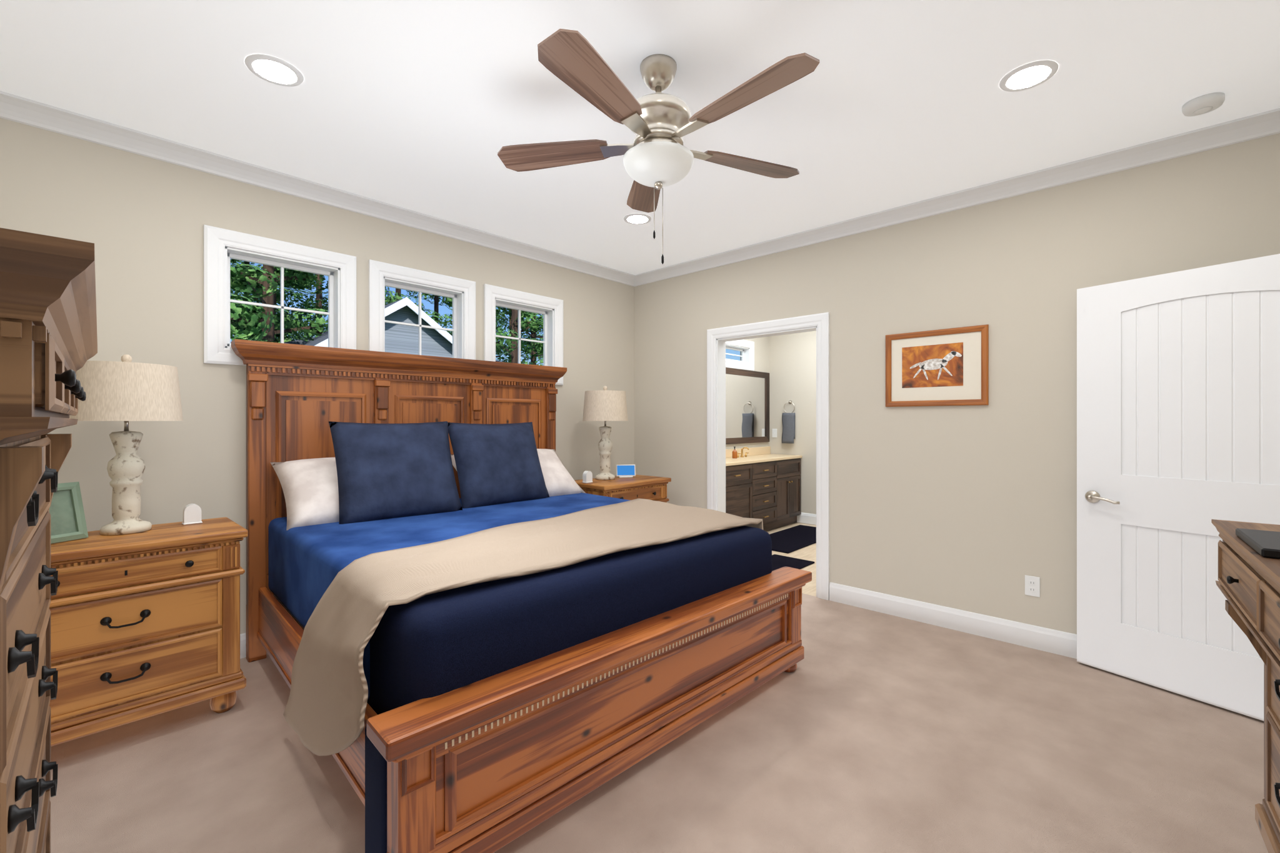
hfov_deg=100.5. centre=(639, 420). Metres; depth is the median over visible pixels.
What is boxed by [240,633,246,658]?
baseboard
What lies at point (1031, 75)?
recessed light
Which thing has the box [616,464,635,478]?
smart display
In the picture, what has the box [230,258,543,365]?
view
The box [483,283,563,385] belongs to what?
window
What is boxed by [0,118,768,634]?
wall
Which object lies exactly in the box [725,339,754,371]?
window
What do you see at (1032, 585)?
electrical outlet
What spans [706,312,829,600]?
door frame
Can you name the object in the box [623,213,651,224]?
recessed light
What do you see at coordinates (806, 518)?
baseboard
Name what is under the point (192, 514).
night light
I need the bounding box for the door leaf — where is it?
[1076,253,1279,721]
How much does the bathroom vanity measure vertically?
0.845 m
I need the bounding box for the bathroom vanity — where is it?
[725,456,802,531]
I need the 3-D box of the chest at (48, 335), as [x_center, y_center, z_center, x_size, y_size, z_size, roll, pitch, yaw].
[-1.192,0.566,0.782,1.129,1.520,0.550,0,0,45]
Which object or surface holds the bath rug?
on the floor at (808, 553)
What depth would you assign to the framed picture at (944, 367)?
3.44 m
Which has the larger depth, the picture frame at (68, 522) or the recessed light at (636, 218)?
the recessed light at (636, 218)
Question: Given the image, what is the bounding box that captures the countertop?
[725,453,800,463]
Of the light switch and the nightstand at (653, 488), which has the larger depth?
the light switch
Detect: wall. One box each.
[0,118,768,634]
[634,133,1279,634]
[768,330,816,514]
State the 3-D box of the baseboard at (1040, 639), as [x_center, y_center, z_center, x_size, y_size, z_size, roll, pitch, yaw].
[2.269,1.260,3.124,2.370,0.132,0.016,0,0,43]
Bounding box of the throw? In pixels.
[283,498,764,756]
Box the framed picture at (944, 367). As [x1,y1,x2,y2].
[885,324,988,406]
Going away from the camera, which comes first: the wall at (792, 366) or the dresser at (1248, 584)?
the dresser at (1248, 584)
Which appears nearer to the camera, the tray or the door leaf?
the tray
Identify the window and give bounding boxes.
[203,224,356,365]
[368,259,475,359]
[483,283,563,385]
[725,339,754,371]
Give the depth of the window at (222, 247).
3.07 m
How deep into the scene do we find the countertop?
6.46 m
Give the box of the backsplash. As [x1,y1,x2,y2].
[725,446,770,458]
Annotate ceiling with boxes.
[0,0,1279,274]
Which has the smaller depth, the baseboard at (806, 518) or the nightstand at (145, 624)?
the nightstand at (145, 624)
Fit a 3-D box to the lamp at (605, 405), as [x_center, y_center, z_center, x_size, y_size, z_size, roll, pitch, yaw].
[-0.294,0.100,4.518,0.384,0.791,0.384,0,0,43]
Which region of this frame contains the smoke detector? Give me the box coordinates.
[1181,92,1224,116]
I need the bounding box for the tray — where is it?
[1235,528,1279,559]
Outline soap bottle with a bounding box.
[732,446,737,458]
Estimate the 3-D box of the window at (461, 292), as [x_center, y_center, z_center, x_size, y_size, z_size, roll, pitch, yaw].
[-1.542,-0.680,3.778,0.131,0.740,0.760,0,0,43]
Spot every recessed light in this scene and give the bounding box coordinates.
[245,53,303,86]
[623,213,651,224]
[999,60,1058,91]
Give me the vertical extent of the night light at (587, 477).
0.094 m
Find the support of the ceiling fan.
hanging from the ceiling
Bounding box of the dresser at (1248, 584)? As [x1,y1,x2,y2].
[1211,519,1279,852]
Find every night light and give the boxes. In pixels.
[181,503,202,524]
[582,470,593,483]
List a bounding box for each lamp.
[69,354,183,534]
[582,386,628,479]
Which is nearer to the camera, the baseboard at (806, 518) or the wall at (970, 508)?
the wall at (970, 508)
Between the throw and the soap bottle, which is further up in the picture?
the soap bottle
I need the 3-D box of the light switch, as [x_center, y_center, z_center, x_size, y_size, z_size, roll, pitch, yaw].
[1.818,0.166,7.189,0.072,0.116,0.012,0,0,43]
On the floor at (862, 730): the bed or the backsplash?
the bed
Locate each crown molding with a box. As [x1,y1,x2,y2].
[0,90,638,286]
[635,108,1279,285]
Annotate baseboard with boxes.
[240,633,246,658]
[796,512,816,524]
[829,581,1076,658]
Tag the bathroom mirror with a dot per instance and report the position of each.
(747, 406)
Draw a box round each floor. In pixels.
[50,593,1268,852]
[766,522,816,596]
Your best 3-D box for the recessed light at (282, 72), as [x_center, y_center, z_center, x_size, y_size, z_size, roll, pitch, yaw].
[-1.484,-1.420,2.163,0.197,0.007,0.197,0,0,37]
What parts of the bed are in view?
headboard, footboard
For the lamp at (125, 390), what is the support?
on the nightstand at (145, 624)
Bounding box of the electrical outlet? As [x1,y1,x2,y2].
[1025,575,1039,597]
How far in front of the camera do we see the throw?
1.95 m
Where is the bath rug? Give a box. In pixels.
[769,525,816,571]
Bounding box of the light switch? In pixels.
[772,428,776,437]
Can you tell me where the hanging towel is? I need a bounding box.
[781,400,794,443]
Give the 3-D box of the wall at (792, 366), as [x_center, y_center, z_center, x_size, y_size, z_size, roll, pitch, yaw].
[2.795,-0.049,6.380,2.707,2.750,0.140,0,0,43]
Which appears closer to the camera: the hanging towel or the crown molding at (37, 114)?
the crown molding at (37, 114)
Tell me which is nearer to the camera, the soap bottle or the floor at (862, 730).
the floor at (862, 730)
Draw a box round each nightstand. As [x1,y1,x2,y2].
[49,516,248,746]
[574,474,671,502]
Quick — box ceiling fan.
[497,28,819,264]
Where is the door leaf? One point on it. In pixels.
(1178, 411)
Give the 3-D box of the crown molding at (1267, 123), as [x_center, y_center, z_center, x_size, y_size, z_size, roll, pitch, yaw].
[1.522,-1.381,3.775,4.230,0.086,0.085,0,0,43]
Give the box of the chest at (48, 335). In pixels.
[0,227,97,852]
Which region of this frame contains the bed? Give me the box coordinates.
[230,339,811,852]
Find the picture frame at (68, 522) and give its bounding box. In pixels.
[49,481,88,543]
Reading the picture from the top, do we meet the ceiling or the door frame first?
the ceiling
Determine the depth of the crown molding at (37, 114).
3.00 m
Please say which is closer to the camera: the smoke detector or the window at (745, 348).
the smoke detector
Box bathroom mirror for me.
[725,367,769,444]
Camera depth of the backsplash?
6.82 m
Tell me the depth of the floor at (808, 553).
5.24 m

